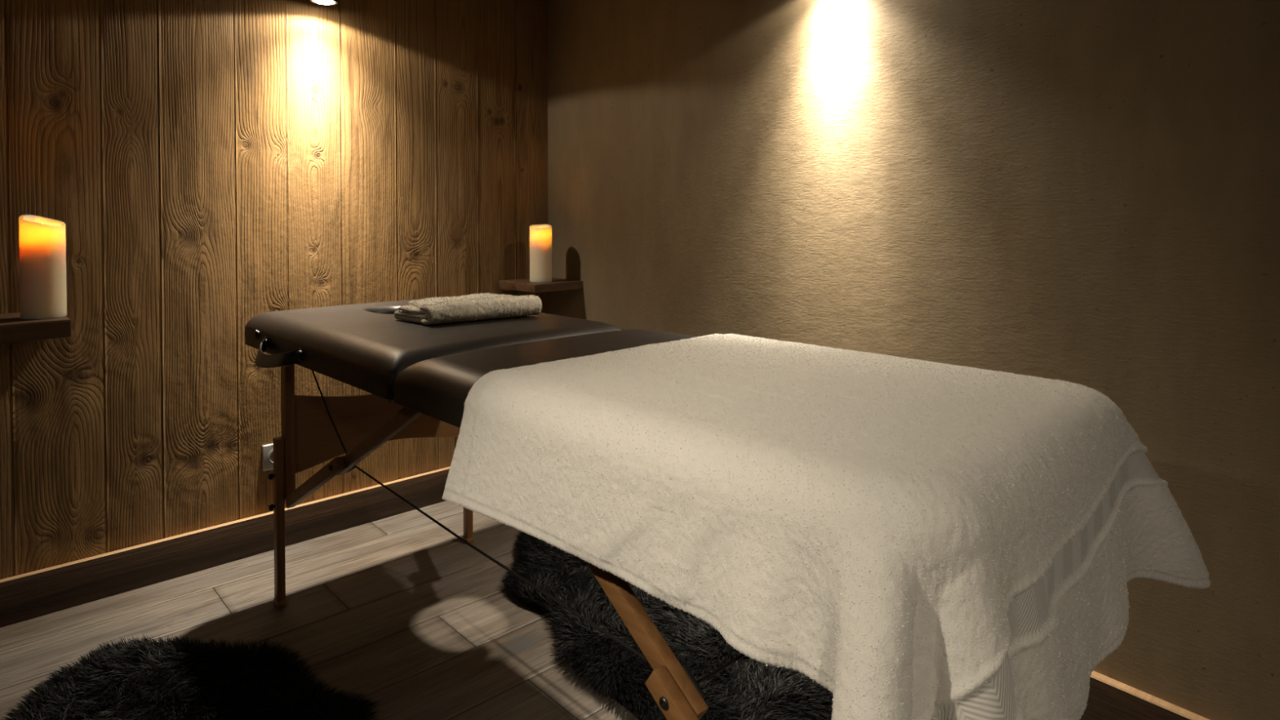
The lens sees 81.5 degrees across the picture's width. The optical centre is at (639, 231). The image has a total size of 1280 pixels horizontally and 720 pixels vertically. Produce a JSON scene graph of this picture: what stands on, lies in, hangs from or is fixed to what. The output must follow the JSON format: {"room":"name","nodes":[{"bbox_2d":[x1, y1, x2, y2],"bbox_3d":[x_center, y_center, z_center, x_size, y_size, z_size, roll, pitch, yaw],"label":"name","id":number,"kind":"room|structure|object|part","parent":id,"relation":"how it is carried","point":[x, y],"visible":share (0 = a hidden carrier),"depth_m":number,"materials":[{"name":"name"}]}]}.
{"room":"spa","nodes":[
{"label":"spa","id":0,"kind":"room"},
{"bbox_2d":[0,0,548,579],"bbox_3d":[-1.450,-0.120,2.154,2.910,2.260,0.106,-1,1,-43],"label":"wall","id":1,"kind":"structure","parent":0,"point":[209,167],"depth_m":2.25,"materials":[{"name":"brown wood"}]},
{"bbox_2d":[0,312,71,344],"bbox_3d":[-1.714,0.241,1.670,0.675,0.049,0.257,-1,1,-43],"label":"wall shelf","id":2,"kind":"object","parent":1,"relation":"attached to","point":[13,329],"visible":0.84,"depth_m":1.77,"materials":[{"name":"brown wood"}]},
{"bbox_2d":[18,214,66,319],"bbox_3d":[-1.473,0.086,1.834,0.090,0.254,0.090,-1,1,-43],"label":"pillar candle","id":3,"kind":"object","parent":2,"relation":"on","point":[42,240],"visible":1,"depth_m":1.80,"materials":[{"name":"beige wax"}]},
{"bbox_2d":[0,466,450,627],"bbox_3d":[-1.425,0.953,2.111,2.861,0.117,0.022,-1,1,-43],"label":"baseboard","id":4,"kind":"structure","parent":1,"relation":"attached to","point":[27,596],"depth_m":2.20,"materials":[{"name":"brown wood"}]},
{"bbox_2d":[262,443,273,471],"bbox_3d":[-1.158,0.714,2.365,0.081,0.081,0.015,-1,1,-43],"label":"power socket","id":5,"kind":"object","parent":1,"relation":"attached to","point":[268,449],"visible":0.33,"depth_m":2.34,"materials":[{"name":"metal"}]},
{"bbox_2d":[0,500,638,719],"bbox_3d":[-0.104,1.087,0.720,3.100,0.100,4.133,-1,1,-43],"label":"floor","id":6,"kind":"structure","parent":0,"point":[399,610],"depth_m":1.92,"materials":[{"name":"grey wood"}]},
{"bbox_2d":[0,634,382,719],"bbox_3d":[-0.857,0.988,1.380,0.732,0.073,1.148,-1,1,-27],"label":"sheepskin rug","id":7,"kind":"object","parent":6,"relation":"on","point":[181,679],"visible":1,"depth_m":1.60,"materials":[{"name":"black fur"}]},
{"bbox_2d":[244,299,745,719],"bbox_3d":[-0.213,0.626,1.573,0.711,0.789,1.983,-1,1,-44],"label":"massage table","id":8,"kind":"object","parent":6,"relation":"on","point":[420,378],"visible":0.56,"depth_m":1.66,"materials":[{"name":"black leather"}]},
{"bbox_2d":[255,329,259,339],"bbox_3d":[-1.004,0.272,1.950,0.009,0.026,0.025,-1,1,-43],"label":"socket","id":9,"kind":"object","parent":8,"relation":"attached to","point":[257,331],"depth_m":1.95,"materials":[{"name":"metal"}]},
{"bbox_3d":[-0.989,0.658,1.996,0.018,0.019,0.018,-1,1,-43],"label":"knob","id":10,"kind":"part","parent":8,"relation":"part of","materials":[{"name":"black plastic"}]},
{"bbox_3d":[-0.989,0.741,1.997,0.018,0.019,0.018,-1,1,-43],"label":"knob","id":11,"kind":"part","parent":8,"relation":"part of","materials":[{"name":"black plastic"}]},
{"bbox_3d":[-0.889,0.299,1.794,0.052,0.057,0.235,-1,1,-44],"label":"carrying handle","id":12,"kind":"part","parent":8,"relation":"part of","materials":[{"name":"black leather"}]},
{"bbox_3d":[-0.958,0.521,2.022,0.026,0.414,0.038,-1,1,-43],"label":"leg","id":13,"kind":"part","parent":8,"relation":"part of","materials":[{"name":"brown wood"}]},
{"bbox_3d":[-0.762,0.550,2.197,0.498,0.214,0.012,-1,1,-43],"label":"panel","id":14,"kind":"part","parent":8,"relation":"part of","materials":[{"name":"brown wood"}]},
{"bbox_2d":[244,299,622,399],"bbox_3d":[-0.561,0.269,1.961,0.653,0.089,0.930,-1,1,-44],"label":"cushion","id":15,"kind":"object","parent":8,"relation":"on","point":[364,347],"depth_m":1.71,"materials":[{"name":"brown leather"}]},
{"bbox_3d":[-0.574,0.514,2.379,0.026,0.414,0.038,-1,1,-43],"label":"leg","id":16,"kind":"part","parent":8,"relation":"part of","materials":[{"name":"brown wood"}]},
{"bbox_2d":[394,293,542,324],"bbox_3d":[-0.442,0.196,1.927,0.340,0.056,0.182,-1,1,-38],"label":"folded towel","id":17,"kind":"object","parent":8,"relation":"on","point":[472,307],"visible":1,"depth_m":1.87,"materials":[{"name":"beige fabric"}]},
{"bbox_2d":[393,328,697,427],"bbox_3d":[0.128,0.282,1.250,0.653,0.089,1.052,-1,1,-44],"label":"cushion","id":18,"kind":"object","parent":8,"relation":"on","point":[438,388],"depth_m":1.37,"materials":[{"name":"brown leather"}]},
{"bbox_3d":[0.063,0.589,0.960,0.006,0.051,0.054,-1,1,-43],"label":"hinge plate","id":19,"kind":"part","parent":8,"relation":"part of","materials":[{"name":"brown wood"}]},
{"bbox_2d":[442,333,1210,719],"bbox_3d":[0.264,0.470,1.132,0.842,0.492,0.861,-1,1,-43],"label":"bath towel","id":20,"kind":"object","parent":8,"relation":"on","point":[910,539],"visible":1,"depth_m":0.85,"materials":[{"name":"white fabric"}]},
{"bbox_2d":[497,531,833,719],"bbox_3d":[0.018,0.976,1.938,0.613,0.076,1.318,-1,1,-37],"label":"sheepskin rug","id":21,"kind":"object","parent":6,"relation":"on","point":[747,689],"visible":0.56,"depth_m":1.74,"materials":[{"name":"black fur"}]},
{"bbox_2d":[547,0,1279,719],"bbox_3d":[0.905,-0.110,1.638,0.120,2.260,4.081,-1,1,-40],"label":"wall","id":22,"kind":"structure","parent":0,"point":[1086,193],"depth_m":1.67,"materials":[{"name":"paint"}]},
{"bbox_2d":[498,277,582,293],"bbox_3d":[-0.386,0.211,2.908,0.239,0.036,0.249,-1,1,-43],"label":"corner shelf","id":23,"kind":"object","parent":22,"relation":"attached to","point":[557,284],"visible":0.88,"depth_m":2.83,"materials":[{"name":"brown wood"}]},
{"bbox_2d":[529,223,551,282],"bbox_3d":[-0.381,0.083,2.852,0.086,0.221,0.086,-1,1,-43],"label":"pillar candle","id":24,"kind":"object","parent":23,"relation":"on","point":[540,235],"visible":1,"depth_m":2.81,"materials":[{"name":"beige wax"}]},
{"bbox_2d":[1079,671,1209,719],"bbox_3d":[0.863,0.962,1.597,0.022,0.117,3.845,-1,1,-40],"label":"baseboard","id":25,"kind":"structure","parent":22,"relation":"attached to","point":[1108,698],"depth_m":1.47,"materials":[{"name":"brown wood"}]},
{"bbox_3d":[-0.115,-1.263,0.689,3.100,0.100,4.100,-1,1,-43],"label":"ceiling","id":26,"kind":"structure","parent":0,"visible":0},
{"bbox_2d":[310,0,337,5],"bbox_3d":[-1.002,-0.983,2.353,0.082,0.522,0.082,-1,1,-43],"label":"spotlight","id":27,"kind":"object","parent":26,"relation":"hanging from","point":[328,2],"visible":1,"depth_m":2.35,"materials":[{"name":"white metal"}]}
]}

